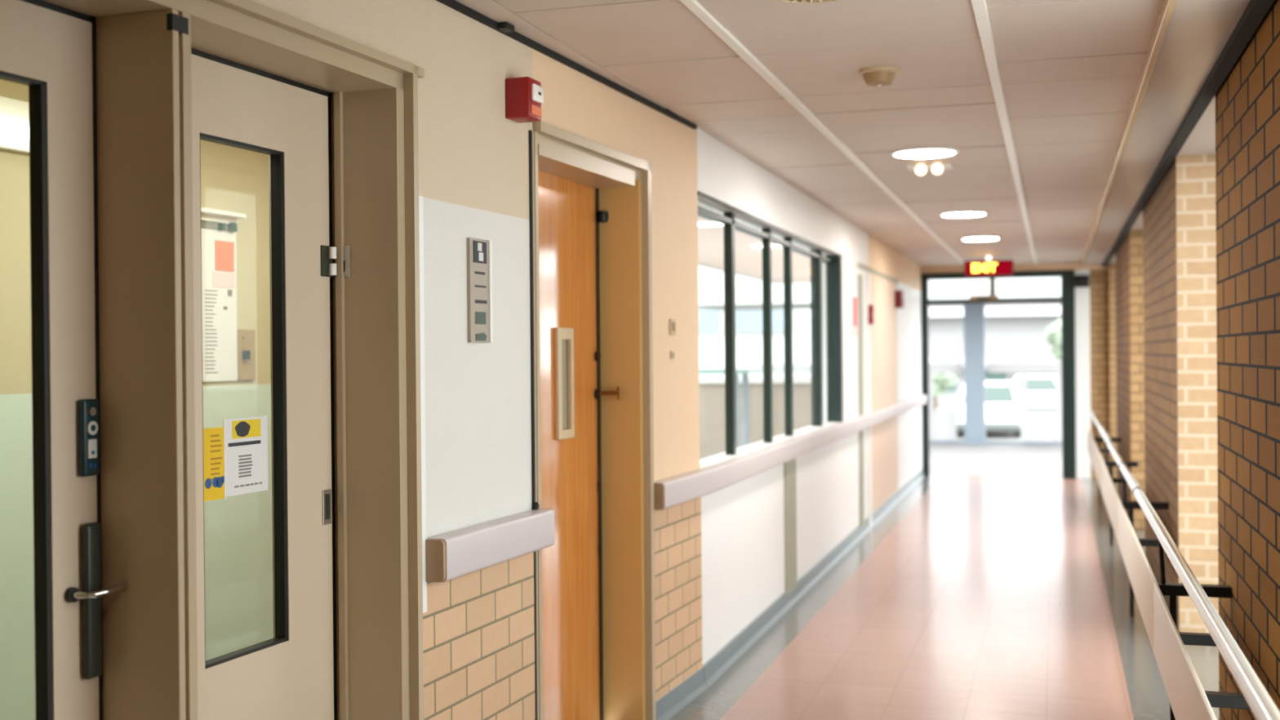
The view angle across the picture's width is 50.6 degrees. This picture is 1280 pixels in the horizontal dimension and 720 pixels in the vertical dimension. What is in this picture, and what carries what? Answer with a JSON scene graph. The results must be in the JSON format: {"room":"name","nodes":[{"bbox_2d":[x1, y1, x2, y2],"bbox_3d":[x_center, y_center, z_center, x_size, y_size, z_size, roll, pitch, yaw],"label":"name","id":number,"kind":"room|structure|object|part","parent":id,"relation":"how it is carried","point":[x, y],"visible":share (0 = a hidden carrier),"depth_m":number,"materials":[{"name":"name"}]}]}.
{"room":"hospital interior","nodes":[
{"label":"hospital interior","id":0,"kind":"room"},
{"bbox_2d":[0,79,273,719],"bbox_3d":[-1.917,0.295,4.502,0.101,2.500,5.550,0,0,20],"label":"wall","id":1,"kind":"structure","parent":0,"point":[238,528],"depth_m":5.13,"materials":[{"name":"beige paint"}]},
{"bbox_2d":[0,95,29,154],"bbox_3d":[-2.051,-0.731,3.904,0.072,0.160,1.350,0,0,20],"label":"wall lamp","id":2,"kind":"object","parent":1,"relation":"attached to","point":[14,113],"visible":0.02,"depth_m":4.20,"materials":[{"name":"white plastic"}]},
{"bbox_2d":[200,227,237,382],"bbox_3d":[-1.624,-0.207,5.151,0.013,0.577,0.278,0,0,20],"label":"notice board","id":3,"kind":"object","parent":1,"relation":"attached to","point":[219,259],"visible":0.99,"depth_m":5.18,"materials":[{"name":"white paper"}]},
{"bbox_2d":[200,207,246,231],"bbox_3d":[-1.605,-0.532,5.140,0.060,0.068,0.275,0,0,20],"label":"wall shelf","id":4,"kind":"object","parent":1,"relation":"attached to","point":[211,219],"visible":0.79,"depth_m":5.16,"materials":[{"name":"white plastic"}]},
{"bbox_2d":[236,328,255,380],"bbox_3d":[-1.546,-0.020,5.337,0.030,0.200,0.109,0,0,20],"label":"switch plate","id":5,"kind":"object","parent":1,"relation":"attached to","point":[246,338],"visible":1,"depth_m":5.33,"materials":[{"name":"beige plastic"}]},
{"bbox_2d":[242,350,250,359],"bbox_3d":[-1.547,-0.020,5.317,0.018,0.035,0.028,0,0,20],"label":"switch","id":6,"kind":"object","parent":5,"relation":"attached to","point":[246,353],"depth_m":5.31,"materials":[{"name":"grey plastic"}]},
{"bbox_2d":[251,0,699,539],"bbox_3d":[-1.607,0.257,1.488,0.250,2.600,10.300,0,0,20],"label":"wall","id":7,"kind":"structure","parent":0,"point":[473,159],"depth_m":4.27,"materials":[{"name":"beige paint"}]},
{"bbox_2d":[0,0,127,719],"bbox_3d":[-1.321,0.407,2.463,0.118,2.285,1.027,0,0,20],"label":"glazed door","id":8,"kind":"structure","parent":7,"relation":"in","point":[50,49],"depth_m":2.82,"materials":[{"name":"beige wood"}]},
{"bbox_3d":[-1.169,0.165,2.873,0.024,0.163,0.048,0,0,20],"label":"door button panel","id":9,"kind":"part","parent":8,"relation":"part of","materials":[{"name":"black plastic"}]},
{"bbox_3d":[-1.166,0.511,2.878,0.022,0.330,0.046,0,0,20],"label":"handle plate","id":10,"kind":"part","parent":8,"relation":"part of","materials":[{"name":"black metal"}]},
{"bbox_3d":[-1.162,0.188,2.870,0.004,0.040,0.025,0,0,20],"label":"symbol plate","id":11,"kind":"part","parent":8,"relation":"part of","materials":[{"name":"white plastic"}]},
{"bbox_3d":[-1.131,0.486,2.864,0.056,0.024,0.144,0,0,44],"label":"lever","id":12,"kind":"part","parent":8,"relation":"part of","materials":[{"name":"silver metal"}]},
{"bbox_2d":[41,0,424,719],"bbox_3d":[-1.086,0.368,2.869,0.280,2.355,2.100,0,0,20],"label":"door frame","id":13,"kind":"structure","parent":7,"relation":"attached to","point":[144,78],"depth_m":2.92,"materials":[{"name":"beige metal"}]},
{"bbox_3d":[-1.081,0.403,2.926,0.250,2.285,0.060,0,0,20],"label":"post","id":14,"kind":"part","parent":13,"relation":"part of","materials":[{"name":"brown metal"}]},
{"bbox_3d":[-0.829,-0.275,3.774,0.044,0.087,0.004,0,0,20],"label":"keeper plate","id":15,"kind":"part","parent":13,"relation":"part of","materials":[{"name":"metal"}]},
{"bbox_2d":[191,48,337,719],"bbox_3d":[-1.006,0.400,3.389,0.074,2.285,0.858,0,0,20],"label":"glazed door","id":16,"kind":"structure","parent":7,"relation":"in","point":[291,675],"depth_m":3.57,"materials":[{"name":"beige paint"}]},
{"bbox_2d":[203,426,224,501],"bbox_3d":[-1.044,0.255,3.317,0.001,0.177,0.090,0,0,20],"label":"flyer","id":17,"kind":"object","parent":16,"relation":"attached to","point":[213,437],"visible":0.99,"depth_m":3.31,"materials":[{"name":"yellow paper"}]},
{"bbox_2d":[223,415,267,498],"bbox_3d":[-1.000,0.244,3.438,0.002,0.199,0.180,0,0,20],"label":"flyer","id":18,"kind":"object","parent":16,"relation":"attached to","point":[245,439],"visible":1,"depth_m":3.43,"materials":[{"name":"white paper"}]},
{"bbox_3d":[-1.000,0.175,3.438,0.001,0.045,0.118,0,0,20],"label":"header panel","id":19,"kind":"part","parent":18,"relation":"part of","materials":[{"name":"yellow paper"}]},
{"bbox_3d":[-0.864,0.406,3.734,0.004,0.096,0.040,0,0,20],"label":"flush plate","id":20,"kind":"part","parent":16,"relation":"part of","materials":[{"name":"metal"}]},
{"bbox_2d":[418,195,426,613],"bbox_3d":[-0.619,0.126,3.821,0.008,1.178,0.037,0,0,20],"label":"trim","id":21,"kind":"structure","parent":7,"relation":"attached to","point":[420,197],"depth_m":3.83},
{"bbox_2d":[422,551,535,719],"bbox_3d":[-0.485,1.069,4.174,0.007,0.930,0.760,0,0,20],"label":"wall tiles","id":22,"kind":"structure","parent":7,"relation":"attached to","point":[478,626],"depth_m":4.17,"materials":[{"name":"beige tile"}]},
{"bbox_2d":[466,237,493,342],"bbox_3d":[-0.492,-0.213,4.163,0.017,0.319,0.142,0,0,20],"label":"wall sign","id":23,"kind":"object","parent":7,"relation":"attached to","point":[479,252],"visible":1,"depth_m":4.15,"materials":[{"name":"white plastic"}]},
{"bbox_3d":[-0.470,-0.214,4.221,0.015,0.319,0.018,0,0,20],"label":"rail","id":24,"kind":"part","parent":23,"relation":"part of","materials":[{"name":"white plastic"}]},
{"bbox_2d":[425,508,555,582],"bbox_3d":[-0.448,0.565,4.187,0.062,0.123,0.774,0,0,20],"label":"handrail","id":25,"kind":"object","parent":7,"relation":"attached to","point":[449,556],"visible":1,"depth_m":4.08,"materials":[{"name":"grey plastic"}]},
{"bbox_2d":[532,502,539,509],"bbox_3d":[-0.349,0.489,4.533,0.024,0.025,0.023,0,0,20],"label":"stopper","id":26,"kind":"object","parent":25,"relation":"on","point":[535,505],"visible":1,"depth_m":4.52,"materials":[{"name":"black rubber"}]},
{"bbox_2d":[497,22,515,32],"bbox_3d":[-0.425,-1.055,4.293,0.034,0.020,0.060,0,0,20],"label":"clip","id":27,"kind":"object","parent":7,"relation":"attached to","point":[505,27],"visible":1,"depth_m":4.27,"materials":[{"name":"black plastic"}]},
{"bbox_2d":[505,76,543,123],"bbox_3d":[-0.371,-0.843,4.387,0.099,0.130,0.100,0,0,20],"label":"fire alarm","id":28,"kind":"object","parent":7,"relation":"attached to","point":[524,95],"visible":1,"depth_m":4.35,"materials":[{"name":"red plastic"}]},
{"bbox_2d":[528,129,538,719],"bbox_3d":[-0.357,0.381,4.536,0.007,2.300,0.014,0,0,20],"label":"trim","id":29,"kind":"structure","parent":7,"relation":"attached to","point":[530,132],"depth_m":4.53,"materials":[{"name":"metal"}]},
{"bbox_2d":[435,0,697,128],"bbox_3d":[-1.022,-1.044,2.728,0.016,0.020,7.450,0,0,20],"label":"trim","id":30,"kind":"structure","parent":7,"relation":"attached to","point":[453,4],"depth_m":4.76,"materials":[{"name":"black metal"}]},
{"bbox_2d":[537,169,621,719],"bbox_3d":[-0.283,0.399,5.109,0.142,2.258,1.005,0,0,17],"label":"wooden door","id":31,"kind":"structure","parent":7,"relation":"in","point":[570,355],"depth_m":5.24,"materials":[{"name":"orange wood"}]},
{"bbox_3d":[-0.288,0.089,5.163,0.016,0.423,0.170,0,0,17],"label":"vision frame","id":32,"kind":"part","parent":31,"relation":"part of","materials":[{"name":"beige plastic"}]},
{"bbox_3d":[-0.299,0.094,5.172,0.005,0.343,0.100,0,0,17],"label":"pane","id":33,"kind":"part","parent":31,"relation":"part of","materials":[{"name":"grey glass"}]},
{"bbox_3d":[-0.121,0.135,5.536,0.088,0.054,0.016,0,0,3],"label":"lever","id":34,"kind":"part","parent":31,"relation":"part of","materials":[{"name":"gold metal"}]},
{"bbox_2d":[532,120,656,719],"bbox_3d":[-0.265,0.360,5.120,0.280,2.335,1.107,0,0,20],"label":"door frame","id":35,"kind":"structure","parent":7,"relation":"attached to","point":[624,180],"depth_m":5.56,"materials":[{"name":"wood"}]},
{"bbox_2d":[669,318,675,334],"bbox_3d":[0.145,-0.145,5.913,0.013,0.070,0.070,0,0,20],"label":"light switch","id":36,"kind":"object","parent":7,"relation":"attached to","point":[672,322],"visible":1,"depth_m":5.90,"materials":[{"name":"beige plastic"}]},
{"bbox_2d":[670,351,675,359],"bbox_3d":[0.143,-0.022,5.914,0.008,0.035,0.050,0,0,20],"label":"switch","id":37,"kind":"object","parent":7,"relation":"attached to","point":[672,353],"visible":1,"depth_m":5.90,"materials":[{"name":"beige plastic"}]},
{"bbox_2d":[653,497,702,701],"bbox_3d":[0.160,1.055,5.942,0.007,0.930,0.723,0,0,20],"label":"tiled wall","id":38,"kind":"structure","parent":7,"relation":"attached to","point":[677,528],"depth_m":5.95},
{"bbox_2d":[697,127,922,665],"bbox_3d":[1.828,0.178,11.621,0.160,2.600,11.110,0,0,17],"label":"wall","id":39,"kind":"structure","parent":0,"point":[743,522],"depth_m":9.32,"materials":[{"name":"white paint"}]},
{"bbox_2d":[697,216,810,284],"bbox_3d":[0.988,-1.027,12.032,1.650,0.180,10.400,0,0,17],"label":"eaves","id":40,"kind":"object","parent":39,"relation":"attached to","point":[748,248],"visible":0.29,"depth_m":12.25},
{"bbox_2d":[697,191,843,469],"bbox_3d":[0.857,-0.142,8.444,0.170,1.318,4.450,0,0,17],"label":"window","id":41,"kind":"structure","parent":39,"relation":"in","point":[727,220],"depth_m":8.80,"materials":[{"name":"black metal"}]},
{"bbox_3d":[0.863,0.507,8.447,0.170,0.020,4.450,0,0,17],"label":"sill","id":42,"kind":"part","parent":41,"relation":"part of","materials":[{"name":"white paint"}]},
{"bbox_2d":[655,468,924,719],"bbox_3d":[1.785,1.433,11.184,0.073,0.095,11.690,0,0,17],"label":"baseboard","id":43,"kind":"structure","parent":39,"relation":"attached to","point":[713,668],"depth_m":7.46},
{"bbox_2d":[783,457,796,595],"bbox_3d":[0.934,1.051,8.392,0.012,0.900,0.340,0,0,17],"label":"trim","id":44,"kind":"structure","parent":39,"relation":"attached to","point":[789,467],"depth_m":8.35,"materials":[{"name":"beige metal"}]},
{"bbox_2d":[653,394,926,510],"bbox_3d":[1.788,0.524,11.150,0.096,0.112,11.599,0,0,17],"label":"handrail","id":45,"kind":"object","parent":39,"relation":"attached to","point":[668,492],"visible":0.93,"depth_m":7.22,"materials":[{"name":"grey plastic"}]},
{"bbox_2d":[848,295,857,336],"bbox_3d":[1.747,-0.359,11.088,0.006,0.320,0.530,0,0,17],"label":"poster","id":46,"kind":"object","parent":39,"relation":"attached to","point":[852,301],"visible":1,"depth_m":11.05,"materials":[{"name":"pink paper"}]},
{"bbox_2d":[857,274,864,527],"bbox_3d":[1.875,0.378,11.477,0.012,2.200,0.200,0,0,17],"label":"trim","id":47,"kind":"structure","parent":39,"relation":"attached to","point":[860,277],"depth_m":11.43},
{"bbox_2d":[866,271,871,524],"bbox_3d":[2.025,0.350,11.960,0.016,2.250,0.150,0,0,17],"label":"trim","id":48,"kind":"structure","parent":39,"relation":"attached to","point":[868,273],"depth_m":11.89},
{"bbox_2d":[868,304,875,324],"bbox_3d":[2.046,-0.401,11.945,0.044,0.170,0.135,0,0,17],"label":"fire alarm","id":49,"kind":"object","parent":39,"relation":"attached to","point":[871,308],"visible":1,"depth_m":11.88,"materials":[{"name":"red plastic"}]},
{"bbox_2d":[857,262,897,283],"bbox_3d":[2.269,-0.812,12.791,0.010,0.040,3.000,0,0,17],"label":"trim","id":50,"kind":"structure","parent":39,"relation":"attached to","point":[860,265],"depth_m":12.49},
{"bbox_2d":[894,290,904,308],"bbox_3d":[2.704,-0.632,14.092,0.078,0.180,0.180,0,0,17],"label":"fire alarm","id":51,"kind":"object","parent":39,"relation":"attached to","point":[899,295],"visible":1,"depth_m":14.01,"materials":[{"name":"red plastic"}]},
{"bbox_2d":[920,269,1075,478],"bbox_3d":[4.385,0.187,16.590,1.815,2.530,0.150,0,0,17],"label":"door","id":52,"kind":"structure","parent":39,"relation":"in","point":[1067,299],"depth_m":16.32,"materials":[{"name":"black metal"}]},
{"bbox_2d":[969,295,998,300],"bbox_3d":[4.202,-0.759,16.521,0.340,0.055,0.076,0,0,17],"label":"sensor","id":53,"kind":"object","parent":52,"relation":"attached to","point":[971,297],"visible":1,"depth_m":16.50,"materials":[{"name":"beige plastic"}]},
{"bbox_2d":[1075,275,1089,287],"bbox_3d":[5.285,-0.944,16.177,0.165,0.140,0.135,0,0,17],"label":"camera","id":54,"kind":"object","parent":52,"relation":"attached to","point":[1081,281],"visible":1,"depth_m":16.11,"materials":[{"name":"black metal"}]},
{"bbox_2d":[455,0,1250,266],"bbox_3d":[1.170,-1.084,6.477,2.655,0.045,21.114,0,0,17],"label":"ceiling","id":55,"kind":"structure","parent":0,"point":[1070,70],"depth_m":5.48,"materials":[{"name":"tile"}]},
{"bbox_2d":[775,0,836,3],"bbox_3d":[0.496,-1.063,3.877,0.310,0.020,0.310,0,0,17],"label":"ceiling speaker","id":56,"kind":"object","parent":55,"relation":"attached to","point":[787,1],"visible":1,"depth_m":4.01,"materials":[{"name":"beige plastic"}]},
{"bbox_2d":[782,0,831,2],"bbox_3d":[0.496,-1.063,3.877,0.268,0.020,0.268,0,0,17],"label":"grille","id":57,"kind":"object","parent":56,"relation":"attached to","point":[788,1],"depth_m":4.01,"materials":[{"name":"beige plastic"}]},
{"bbox_2d":[858,66,899,86],"bbox_3d":[0.893,-1.052,5.053,0.150,0.061,0.150,0,0,17],"label":"smoke detector","id":58,"kind":"object","parent":55,"relation":"attached to","point":[873,76],"visible":1,"depth_m":5.01,"materials":[{"name":"beige plastic"}]},
{"bbox_2d":[889,146,959,159],"bbox_3d":[1.500,-1.090,7.136,0.360,0.016,0.360,0,0,17],"label":"recessed light","id":59,"kind":"object","parent":55,"relation":"in","point":[917,153],"visible":1,"depth_m":7.08,"materials":[{"name":"white plastic"}]},
{"bbox_2d":[894,149,955,158],"bbox_3d":[1.500,-1.088,7.136,0.314,0.012,0.314,0,0,17],"label":"diffuser","id":60,"kind":"object","parent":59,"relation":"attached to","point":[901,153],"depth_m":7.10,"materials":[{"name":"white plastic"}]},
{"bbox_2d":[906,163,951,175],"bbox_3d":[1.637,-1.073,7.649,0.240,0.073,0.160,0,0,17],"label":"emergency light","id":61,"kind":"object","parent":55,"relation":"attached to","point":[935,168],"visible":1,"depth_m":7.59,"materials":[{"name":"white plastic"}]},
{"bbox_2d":[939,211,987,217],"bbox_3d":[2.475,-1.114,10.351,0.360,0.016,0.360,0,0,17],"label":"recessed light","id":62,"kind":"object","parent":55,"relation":"in","point":[953,214],"visible":1,"depth_m":10.28,"materials":[{"name":"white plastic"}]},
{"bbox_2d":[942,213,984,217],"bbox_3d":[2.475,-1.112,10.351,0.314,0.012,0.314,0,0,17],"label":"diffuser","id":63,"kind":"object","parent":62,"relation":"attached to","point":[946,215],"depth_m":10.33,"materials":[{"name":"white plastic"}]},
{"bbox_2d":[960,236,1000,240],"bbox_3d":[3.181,-1.131,12.635,0.360,0.016,0.360,0,0,17],"label":"recessed light","id":64,"kind":"object","parent":55,"relation":"in","point":[969,238],"visible":1,"depth_m":12.55,"materials":[{"name":"white plastic"}]},
{"bbox_2d":[964,255,1013,277],"bbox_3d":[3.877,-1.042,15.042,0.528,0.228,0.070,0,0,17],"label":"exit sign","id":65,"kind":"object","parent":55,"relation":"hanging from","point":[988,267],"visible":1,"depth_m":15.01,"materials":[{"name":"red plastic"}]},
{"bbox_2d":[667,475,1219,719],"bbox_3d":[1.288,1.558,6.468,3.350,0.100,21.100,0,0,17],"label":"floor","id":66,"kind":"structure","parent":0,"point":[988,599],"depth_m":7.55,"materials":[{"name":"laminate"}]},
{"bbox_2d":[929,443,1062,476],"bbox_3d":[-0.868,1.599,14.189,70.000,0.180,20.600,0,0,17],"label":"ground","id":67,"kind":"structure","parent":0,"point":[952,459],"depth_m":19.41,"materials":[{"name":"concrete"}]},
{"bbox_2d":[698,368,761,448],"bbox_3d":[0.580,0.795,12.484,0.980,1.420,0.600,0,0,17],"label":"table","id":68,"kind":"object","parent":67,"relation":"on","point":[745,371],"visible":0.16,"depth_m":12.54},
{"bbox_3d":[0.866,0.814,12.188,0.058,1.380,0.058,0,0,17],"label":"leg","id":69,"kind":"part","parent":68,"relation":"part of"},
{"bbox_3d":[0.983,0.811,12.570,0.058,1.380,0.058,0,0,17],"label":"leg","id":70,"kind":"part","parent":68,"relation":"part of","materials":[{"name":"grey metal"}]},
{"bbox_2d":[698,375,811,459],"bbox_3d":[-1.073,0.851,16.182,6.650,1.300,0.400,0,0,17],"label":"wall","id":71,"kind":"structure","parent":67,"relation":"on","point":[711,388],"depth_m":15.31,"materials":[{"name":"beige paint"}]},
{"bbox_2d":[759,362,1062,444],"bbox_3d":[6.417,0.725,22.618,9.000,1.360,0.100,0,0,17],"label":"building","id":72,"kind":"structure","parent":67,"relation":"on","point":[1037,426],"depth_m":22.59,"materials":[{"name":"white"}]},
{"bbox_3d":[6.412,0.130,22.615,9.000,0.170,0.100,0,0,17],"label":"rail","id":73,"kind":"part","parent":72,"relation":"part of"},
{"bbox_3d":[4.945,0.795,23.070,0.100,1.140,0.080,0,0,17],"label":"post","id":74,"kind":"part","parent":72,"relation":"part of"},
{"bbox_3d":[5.182,1.104,23.000,0.390,0.520,0.040,0,0,17],"label":"infill panel","id":75,"kind":"part","parent":72,"relation":"part of","materials":[{"name":"white"}]},
{"bbox_3d":[6.423,1.380,22.622,9.000,0.050,0.080,0,0,17],"label":"rail","id":76,"kind":"part","parent":72,"relation":"part of","materials":[{"name":"grey metal"}]},
{"bbox_3d":[6.418,0.785,22.619,0.100,1.140,0.080,0,0,17],"label":"post","id":77,"kind":"part","parent":72,"relation":"part of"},
{"bbox_3d":[6.688,1.093,22.538,0.460,0.520,0.040,0,0,17],"label":"infill panel","id":78,"kind":"part","parent":72,"relation":"part of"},
{"bbox_3d":[6.953,0.781,22.454,0.100,1.140,0.080,0,0,17],"label":"post","id":79,"kind":"part","parent":72,"relation":"part of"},
{"bbox_2d":[962,303,987,444],"bbox_3d":[5.628,0.231,22.752,0.400,2.360,0.380,0,0,17],"label":"column","id":80,"kind":"structure","parent":67,"relation":"on","point":[974,313],"depth_m":22.61,"materials":[{"name":"grey metal"}]},
{"bbox_2d":[697,270,1061,311],"bbox_3d":[6.341,-1.234,22.418,11.000,0.560,3.400,0,0,17],"label":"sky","id":81,"kind":"structure","parent":80,"relation":"on","point":[748,291],"depth_m":21.82,"materials":[{"name":"white"}]},
{"bbox_2d":[920,262,1108,273],"bbox_3d":[4.494,-1.134,16.578,2.390,0.110,0.150,0,0,17],"label":"wall","id":82,"kind":"structure","parent":0,"point":[1049,266],"depth_m":16.42,"materials":[{"name":"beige paint"}]},
{"bbox_2d":[679,0,964,265],"bbox_3d":[0.924,-1.090,6.560,0.040,0.024,21.100,0,0,17],"label":"trim","id":83,"kind":"structure","parent":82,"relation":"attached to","point":[693,6],"depth_m":5.47,"materials":[{"name":"white metal"}]},
{"bbox_2d":[970,0,1037,264],"bbox_3d":[1.708,-1.095,6.319,0.040,0.024,21.100,0,0,17],"label":"trim","id":84,"kind":"structure","parent":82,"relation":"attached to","point":[980,8],"depth_m":5.50,"materials":[{"name":"white metal"}]},
{"bbox_2d":[1082,0,1177,266],"bbox_3d":[2.229,-1.083,6.160,0.025,0.057,21.100,0,0,17],"label":"trim","id":85,"kind":"structure","parent":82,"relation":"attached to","point":[1168,6],"depth_m":5.41,"materials":[{"name":"beige metal"}]},
{"bbox_2d":[1089,269,1110,479],"bbox_3d":[5.540,0.168,16.267,0.245,2.510,0.150,0,0,17],"label":"wall","id":86,"kind":"structure","parent":0,"point":[1099,278],"depth_m":16.20,"materials":[{"name":"beige brick"}]},
{"bbox_2d":[1075,269,1091,479],"bbox_3d":[5.341,0.170,16.323,0.170,2.510,0.160,0,0,17],"label":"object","id":87,"kind":"structure","parent":86,"relation":"attached to","point":[1082,351],"depth_m":16.25,"materials":[{"name":"white paint"}]},
{"bbox_2d":[1109,254,1115,263],"bbox_3d":[5.471,-1.162,15.133,0.395,0.042,1.800,0,0,17],"label":"ceiling","id":88,"kind":"structure","parent":0,"point":[1113,260],"depth_m":15.59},
{"bbox_2d":[1108,262,1116,477],"bbox_3d":[5.771,0.122,16.055,0.380,2.600,0.120,0,0,17],"label":"wall","id":89,"kind":"structure","parent":0,"point":[1112,267],"depth_m":16.04,"materials":[{"name":"beige brick"}]},
{"bbox_2d":[1115,231,1131,518],"bbox_3d":[4.810,0.146,12.922,0.380,2.600,2.834,0,0,17],"label":"wall","id":90,"kind":"structure","parent":0,"point":[1122,255],"depth_m":12.77,"materials":[{"name":"beige brick"}]},
{"bbox_2d":[1130,210,1142,230],"bbox_3d":[4.108,-1.129,10.688,0.395,0.042,1.820,0,0,17],"label":"ceiling","id":91,"kind":"structure","parent":0,"point":[1138,225],"depth_m":11.04,"materials":[{"name":"white paint"}]},
{"bbox_2d":[1129,230,1145,529],"bbox_3d":[4.394,0.171,11.565,0.380,2.570,0.006,0,0,17],"label":"wall","id":92,"kind":"structure","parent":0,"point":[1136,284],"depth_m":11.60,"materials":[{"name":"beige brick"}]},
{"bbox_2d":[1142,157,1179,631],"bbox_3d":[3.445,0.179,8.467,0.380,2.600,2.834,0,0,17],"label":"wall","id":93,"kind":"structure","parent":0,"point":[1159,213],"depth_m":8.21,"materials":[{"name":"beige brick"}]},
{"bbox_2d":[1177,96,1215,155],"bbox_3d":[2.742,-1.095,6.232,0.395,0.042,1.820,0,0,17],"label":"wall","id":94,"kind":"structure","parent":0,"point":[1202,140],"depth_m":6.54,"materials":[{"name":"white paint"}]},
{"bbox_2d":[1176,154,1218,633],"bbox_3d":[3.028,0.204,7.109,0.380,2.570,0.006,0,0,17],"label":"wall","id":95,"kind":"structure","parent":0,"point":[1196,224],"depth_m":7.13,"materials":[{"name":"beige brick"}]},
{"bbox_2d":[1214,0,1279,719],"bbox_3d":[2.239,0.209,4.535,0.380,2.600,1.740,0,0,17],"label":"wall","id":96,"kind":"structure","parent":0,"point":[1247,101],"depth_m":4.51,"materials":[{"name":"beige brick"}]},
{"bbox_2d":[1086,407,1279,719],"bbox_3d":[2.744,1.047,7.273,0.272,0.888,17.500,0,0,17],"label":"handrail","id":97,"kind":"object","parent":96,"relation":"attached to","point":[1188,699],"visible":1,"depth_m":4.66,"materials":[{"name":"white metal"}]},
{"bbox_3d":[4.561,0.690,13.564,0.028,0.191,0.018,0,0,17],"label":"stem","id":98,"kind":"part","parent":97,"relation":"part of","materials":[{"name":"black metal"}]},
{"bbox_3d":[4.601,1.129,13.555,0.025,0.630,0.024,0,0,17],"label":"post","id":99,"kind":"part","parent":97,"relation":"part of","materials":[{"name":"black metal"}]},
{"bbox_3d":[3.682,0.711,10.696,0.028,0.191,0.018,0,0,17],"label":"stem","id":100,"kind":"part","parent":97,"relation":"part of","materials":[{"name":"black metal"}]},
{"bbox_3d":[3.722,1.151,10.687,0.025,0.630,0.024,0,0,17],"label":"post","id":101,"kind":"part","parent":97,"relation":"part of","materials":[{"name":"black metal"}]},
{"bbox_3d":[2.817,0.732,7.876,0.028,0.191,0.018,0,0,17],"label":"stem","id":102,"kind":"part","parent":97,"relation":"part of","materials":[{"name":"black metal"}]},
{"bbox_3d":[2.857,1.172,7.867,0.025,0.630,0.024,0,0,17],"label":"post","id":103,"kind":"part","parent":97,"relation":"part of","materials":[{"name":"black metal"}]},
{"bbox_3d":[1.968,0.753,5.103,0.028,0.191,0.018,0,0,17],"label":"stem","id":104,"kind":"part","parent":97,"relation":"part of","materials":[{"name":"black metal"}]},
{"bbox_3d":[2.007,1.193,5.094,0.025,0.630,0.024,0,0,17],"label":"post","id":105,"kind":"part","parent":97,"relation":"part of","materials":[{"name":"black metal"}]},
{"bbox_2d":[1102,0,1274,266],"bbox_3d":[2.465,-1.077,6.087,0.050,0.072,21.100,0,0,17],"label":"trim","id":106,"kind":"structure","parent":96,"relation":"attached to","point":[1255,11],"depth_m":5.30,"materials":[{"name":"black metal"}]},
{"label":"outside","id":107,"kind":"structure","parent":0,"visible":0},
{"bbox_2d":[937,404,1021,440],"bbox_3d":[26.926,1.771,87.778,120.000,0.240,136.400,0,0,17],"label":"car park","id":108,"kind":"structure","parent":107,"point":[992,435],"depth_m":37.07,"materials":[{"name":"grey asphalt"}]},
{"bbox_2d":[697,266,811,376],"bbox_3d":[-1.969,-1.883,41.382,16.400,8.100,10.400,0,0,17],"label":"building","id":109,"kind":"structure","parent":108,"relation":"on","point":[748,324],"depth_m":34.65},
{"bbox_3d":[1.416,-1.082,35.005,1.340,0.700,0.060,0,0,17],"label":"pane","id":110,"kind":"part","parent":109,"relation":"part of","materials":[{"name":"glass"}]},
{"bbox_3d":[3.089,-1.094,34.492,1.340,0.700,0.060,0,0,17],"label":"pane","id":111,"kind":"part","parent":109,"relation":"part of","materials":[{"name":"clear glass"}]},
{"bbox_2d":[928,357,957,409],"bbox_3d":[9.768,0.947,45.384,1.743,2.132,1.287,0,0,17],"label":"tree","id":112,"kind":"object","parent":108,"relation":"on","point":[940,380],"visible":0.38,"depth_m":44.88,"materials":[{"name":"green plant"}]},
{"bbox_2d":[953,381,1021,436],"bbox_3d":[9.682,1.320,37.416,1.750,1.450,4.300,0,0,17],"label":"car","id":113,"kind":"object","parent":108,"relation":"on","point":[1002,398],"visible":0.64,"depth_m":35.90,"materials":[{"name":"white paint"}]},
{"bbox_2d":[928,305,1062,404],"bbox_3d":[13.900,-0.793,62.413,39.000,5.360,9.500,0,0,17],"label":"building","id":114,"kind":"structure","parent":108,"relation":"on","point":[1013,334],"depth_m":57.96,"materials":[{"name":"white"}]},
{"bbox_3d":[13.032,0.923,58.686,1.340,0.860,0.040,0,0,17],"label":"pane","id":115,"kind":"part","parent":114,"relation":"part of","materials":[{"name":"clear glass"}]},
{"bbox_3d":[15.039,0.908,58.070,1.340,0.860,0.040,0,0,17],"label":"pane","id":116,"kind":"part","parent":114,"relation":"part of","materials":[{"name":"glass"}]},
{"bbox_3d":[17.047,0.894,57.455,1.340,0.860,0.040,0,0,17],"label":"pane","id":117,"kind":"part","parent":114,"relation":"part of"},
{"bbox_2d":[1013,374,1056,409],"bbox_3d":[13.811,1.237,47.132,1.750,1.450,4.300,0,0,17],"label":"car","id":118,"kind":"object","parent":108,"relation":"on","point":[1041,388],"visible":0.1,"depth_m":45.97,"materials":[{"name":"white paint"}]},
{"bbox_2d":[1044,318,1062,361],"bbox_3d":[17.051,0.075,53.276,2.200,3.668,2.021,0,0,0],"label":"tree","id":119,"kind":"object","parent":108,"relation":"on","point":[1052,335],"visible":0.21,"depth_m":53.19,"materials":[{"name":"green plant"}]}
]}

